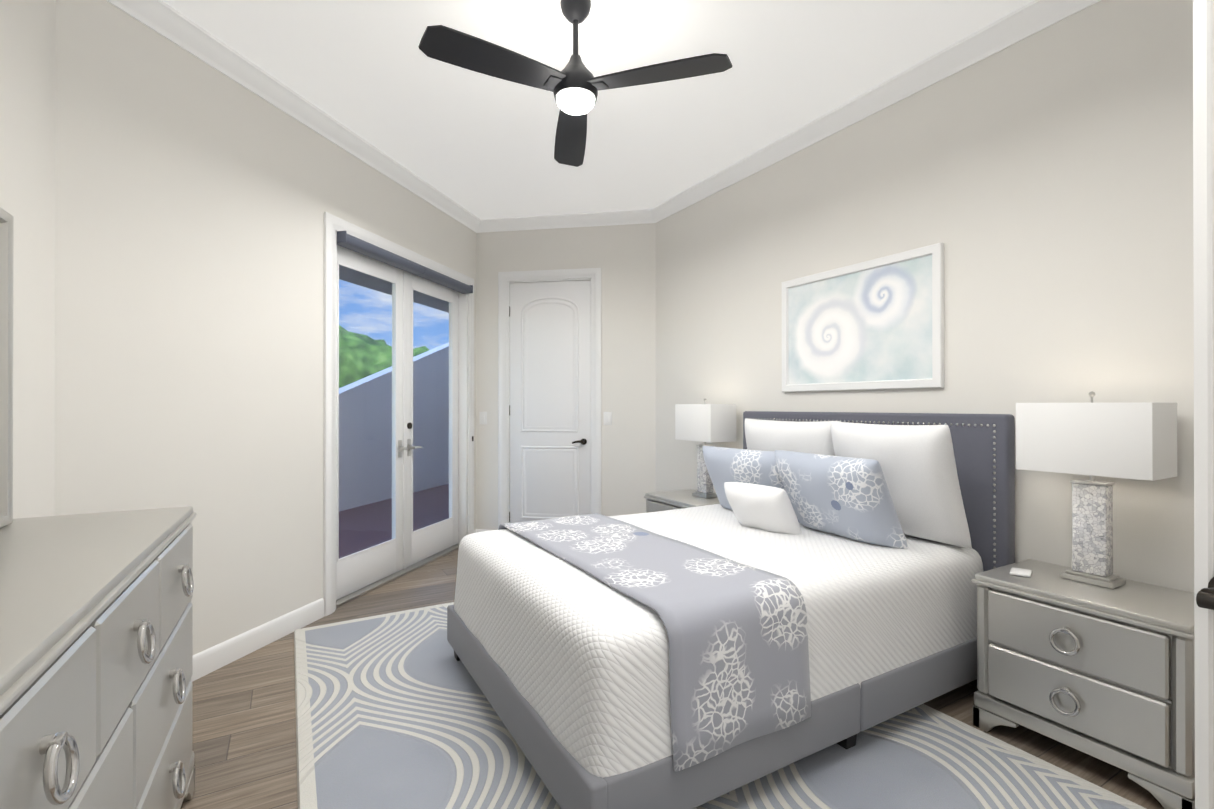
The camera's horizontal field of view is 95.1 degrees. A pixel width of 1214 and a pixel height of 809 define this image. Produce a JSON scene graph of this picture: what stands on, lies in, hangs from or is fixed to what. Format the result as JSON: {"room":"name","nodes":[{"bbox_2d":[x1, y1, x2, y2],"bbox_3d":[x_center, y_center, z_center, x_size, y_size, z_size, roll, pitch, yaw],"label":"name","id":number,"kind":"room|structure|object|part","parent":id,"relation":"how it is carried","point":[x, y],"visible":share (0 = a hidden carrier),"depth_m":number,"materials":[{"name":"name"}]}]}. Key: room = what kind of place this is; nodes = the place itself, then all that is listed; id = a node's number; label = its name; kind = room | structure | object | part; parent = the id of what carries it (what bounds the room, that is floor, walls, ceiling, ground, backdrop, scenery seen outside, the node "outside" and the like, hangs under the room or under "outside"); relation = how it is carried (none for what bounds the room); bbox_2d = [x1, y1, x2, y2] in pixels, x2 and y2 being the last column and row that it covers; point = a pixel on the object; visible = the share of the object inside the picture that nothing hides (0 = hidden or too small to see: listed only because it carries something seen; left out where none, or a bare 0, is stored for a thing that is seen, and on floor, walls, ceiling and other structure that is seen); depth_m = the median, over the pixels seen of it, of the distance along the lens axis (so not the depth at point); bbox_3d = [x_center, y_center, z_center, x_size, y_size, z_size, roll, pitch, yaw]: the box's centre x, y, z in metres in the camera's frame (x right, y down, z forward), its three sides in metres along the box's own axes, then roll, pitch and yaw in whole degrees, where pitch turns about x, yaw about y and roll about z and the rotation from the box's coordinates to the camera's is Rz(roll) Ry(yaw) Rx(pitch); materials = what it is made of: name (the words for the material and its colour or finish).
{"room":"bedroom","nodes":[
{"label":"bedroom","id":0,"kind":"room"},
{"bbox_2d":[0,0,1193,654],"bbox_3d":[-0.310,-0.234,2.745,4.110,3.170,6.222,0,0,-30],"label":"wall","id":1,"kind":"structure","parent":0,"point":[164,202],"depth_m":2.70,"materials":[{"name":"paint"}]},
{"bbox_2d":[191,529,491,681],"bbox_3d":[-0.296,1.291,2.717,3.790,0.120,5.845,0,0,-30],"label":"baseboard","id":2,"kind":"structure","parent":1,"relation":"attached to","point":[213,658],"depth_m":3.04,"materials":[{"name":"white paint"}]},
{"bbox_2d":[323,212,473,615],"bbox_3d":[-1.632,0.062,4.512,0.180,2.586,1.952,0,0,15],"label":"door frame","id":3,"kind":"structure","parent":1,"relation":"attached to","point":[405,549],"depth_m":4.44,"materials":[{"name":"white wood"}]},
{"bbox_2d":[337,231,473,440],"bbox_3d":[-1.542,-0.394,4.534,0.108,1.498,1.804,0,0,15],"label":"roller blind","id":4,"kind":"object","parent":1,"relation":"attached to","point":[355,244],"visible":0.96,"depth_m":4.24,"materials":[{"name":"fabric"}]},
{"bbox_2d":[479,412,486,423],"bbox_3d":[-1.227,0.135,5.496,0.080,0.125,0.011,0,0,9],"label":"switch plate","id":5,"kind":"object","parent":1,"relation":"attached to","point":[482,415],"depth_m":5.49,"materials":[{"name":"white plastic"}]},
{"bbox_2d":[498,268,600,527],"bbox_3d":[-0.552,0.027,5.438,1.030,2.661,0.216,0,0,10],"label":"door","id":6,"kind":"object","parent":1,"relation":"attached to","point":[549,394],"visible":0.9,"depth_m":5.40,"materials":[{"name":"white wood"}]},
{"bbox_2d":[106,0,1100,232],"bbox_3d":[-0.296,-1.767,2.725,3.790,0.105,5.845,0,0,-30],"label":"crown molding","id":7,"kind":"structure","parent":1,"relation":"attached to","point":[168,22],"depth_m":3.25,"materials":[{"name":"white paint"}]},
{"bbox_2d":[604,412,611,424],"bbox_3d":[0.006,0.135,5.286,0.080,0.125,0.011,0,0,9],"label":"switch plate","id":8,"kind":"object","parent":1,"relation":"attached to","point":[607,418],"depth_m":5.28,"materials":[{"name":"white plastic"}]},
{"bbox_2d":[782,243,943,391],"bbox_3d":[1.490,-0.468,3.382,0.030,0.760,1.085,0,0,-30],"label":"picture","id":9,"kind":"object","parent":1,"relation":"attached to","point":[875,324],"visible":1,"depth_m":3.28},
{"bbox_2d":[1193,0,1213,808],"bbox_3d":[1.215,0.052,0.677,0.360,2.563,0.772,0,0,-30],"label":"entry door","id":10,"kind":"structure","parent":1,"relation":"in","point":[1203,135],"depth_m":1.05,"materials":[{"name":"white wood"}]},
{"bbox_2d":[162,0,1032,218],"bbox_3d":[-0.310,-1.859,2.749,4.110,0.080,6.222,0,0,-30],"label":"ceiling","id":11,"kind":"structure","parent":0,"point":[479,145],"depth_m":3.07,"materials":[{"name":"paint"}]},
{"bbox_2d":[418,0,731,166],"bbox_3d":[-0.259,-1.571,2.474,1.148,0.496,1.238,0,0,-30],"label":"ceiling fan","id":12,"kind":"object","parent":11,"relation":"hanging from","point":[574,85],"visible":1,"depth_m":2.37,"materials":[{"name":"black metal"}]},
{"bbox_2d":[181,549,1163,808],"bbox_3d":[-0.310,1.391,2.741,4.110,0.080,6.222,0,0,-30],"label":"floor","id":13,"kind":"structure","parent":0,"point":[245,731],"depth_m":2.33,"materials":[{"name":"brown wood"}]},
{"bbox_2d":[0,506,196,808],"bbox_3d":[-1.249,0.849,1.137,0.503,0.994,1.604,0,0,-29],"label":"dresser","id":14,"kind":"object","parent":13,"relation":"on","point":[96,643],"visible":1,"depth_m":1.15,"materials":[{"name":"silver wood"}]},
{"bbox_2d":[0,207,13,527],"bbox_3d":[-1.437,-0.105,1.032,0.062,0.907,1.350,0,0,-30],"label":"dresser mirror","id":15,"kind":"object","parent":14,"relation":"on","point":[6,348],"visible":1,"depth_m":1.60,"materials":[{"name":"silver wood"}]},
{"bbox_2d":[644,489,719,512],"bbox_3d":[0.651,1.034,4.309,0.503,0.639,0.664,0,0,-30],"label":"nightstand","id":16,"kind":"object","parent":13,"relation":"on","point":[668,500],"visible":0.06,"depth_m":4.26,"materials":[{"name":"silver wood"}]},
{"bbox_2d":[675,398,735,498],"bbox_3d":[0.760,0.333,4.301,0.250,0.760,0.430,0,0,-30],"label":"table lamp","id":17,"kind":"object","parent":16,"relation":"on","point":[705,423],"visible":0.94,"depth_m":4.18,"materials":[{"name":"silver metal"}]},
{"bbox_2d":[294,602,1145,808],"bbox_3d":[0.014,1.343,2.477,2.437,0.013,3.292,0,0,-30],"label":"rug","id":18,"kind":"object","parent":13,"relation":"on","point":[395,710],"visible":0.33,"depth_m":2.11,"materials":[{"name":"grey carpet"}]},
{"bbox_2d":[447,411,1014,808],"bbox_3d":[0.522,0.691,2.810,2.245,1.290,1.740,0,0,-30],"label":"bed","id":19,"kind":"object","parent":18,"relation":"on","point":[805,587],"visible":1,"depth_m":2.20,"materials":[{"name":"grey fabric"}]},
{"bbox_3d":[0.494,1.201,2.781,2.170,0.270,1.630,0,0,-30],"label":"frame","id":20,"kind":"part","parent":19,"relation":"part of","materials":[{"name":"grey fabric"}]},
{"bbox_2d":[702,446,799,522],"bbox_3d":[0.871,0.466,3.324,0.304,0.426,0.715,0,0,-30],"label":"pillow","id":21,"kind":"object","parent":19,"relation":"on","point":[760,465],"depth_m":3.26,"materials":[{"name":"grey fabric"}]},
{"bbox_2d":[724,482,801,533],"bbox_3d":[0.822,0.554,2.959,0.239,0.265,0.426,0,0,-30],"label":"pillow","id":22,"kind":"object","parent":19,"relation":"on","point":[758,507],"depth_m":2.87,"materials":[{"name":"fabric"}]},
{"bbox_2d":[745,418,840,455],"bbox_3d":[1.153,0.377,3.406,0.283,0.604,0.764,0,0,-30],"label":"pillow","id":23,"kind":"object","parent":19,"relation":"on","point":[762,435],"depth_m":3.28,"materials":[{"name":"fabric"}]},
{"bbox_2d":[775,450,907,548],"bbox_3d":[1.143,0.458,2.783,0.307,0.440,0.693,0,0,-30],"label":"pillow","id":24,"kind":"object","parent":19,"relation":"on","point":[843,500],"depth_m":2.65,"materials":[{"name":"fabric"}]},
{"bbox_3d":[1.459,0.692,3.347,0.085,1.290,1.740,0,0,-30],"label":"headboard","id":25,"kind":"part","parent":19,"relation":"part of","materials":[{"name":"grey fabric"}]},
{"bbox_2d":[831,421,971,547],"bbox_3d":[1.446,0.377,2.793,0.310,0.602,0.689,0,0,-30],"label":"pillow","id":26,"kind":"object","parent":19,"relation":"on","point":[917,463],"depth_m":2.59,"materials":[{"name":"fabric"}]},
{"bbox_2d":[971,559,1194,808],"bbox_3d":[1.886,1.029,2.154,0.503,0.639,0.664,0,0,-30],"label":"nightstand","id":27,"kind":"object","parent":13,"relation":"on","point":[1105,674],"visible":0.98,"depth_m":2.00,"materials":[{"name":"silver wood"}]},
{"bbox_2d":[1010,567,1031,577],"bbox_3d":[1.732,0.702,2.322,0.070,0.011,0.100,0,0,40],"label":"coaster","id":28,"kind":"object","parent":27,"relation":"on","point":[1020,572],"visible":0.98,"depth_m":2.30,"materials":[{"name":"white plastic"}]},
{"bbox_2d":[1016,391,1176,588],"bbox_3d":[1.948,0.327,2.228,0.250,0.760,0.430,0,0,-30],"label":"table lamp","id":29,"kind":"object","parent":27,"relation":"on","point":[1137,441],"visible":1,"depth_m":2.17,"materials":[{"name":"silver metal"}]},
{"label":"outside","id":30,"kind":"structure","parent":0,"visible":0},
{"bbox_2d":[339,484,448,558],"bbox_3d":[-1.597,1.420,9.523,2.289,0.095,17.500,0,0,15],"label":"floor","id":31,"kind":"structure","parent":30,"point":[429,519],"depth_m":6.65,"materials":[{"name":"red"}]},
{"bbox_2d":[339,342,448,510],"bbox_3d":[-2.801,0.138,9.842,0.200,2.660,17.500,0,0,15],"label":"wall","id":32,"kind":"structure","parent":31,"relation":"on","point":[377,397],"depth_m":7.98,"materials":[{"name":"paint"}]},
{"bbox_3d":[-0.982,-1.589,7.044,15.536,6.100,15.802,0,0,-30],"label":"wall","id":33,"kind":"structure","parent":0,"visible":0},
{"bbox_2d":[339,265,448,311],"bbox_3d":[-1.258,-1.453,9.442,1.589,0.160,17.500,0,0,15],"label":"soffit","id":34,"kind":"structure","parent":33,"relation":"attached to","point":[443,305],"depth_m":6.43,"materials":[{"name":"grey"}]},
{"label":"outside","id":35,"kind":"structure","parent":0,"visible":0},
{"bbox_2d":[339,325,428,387],"bbox_3d":[-10.270,2.014,17.130,9.139,9.602,28.292,0,0,-2],"label":"trees","id":36,"kind":"object","parent":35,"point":[346,334],"depth_m":15.35,"materials":[{"name":"green plant"}]}
]}

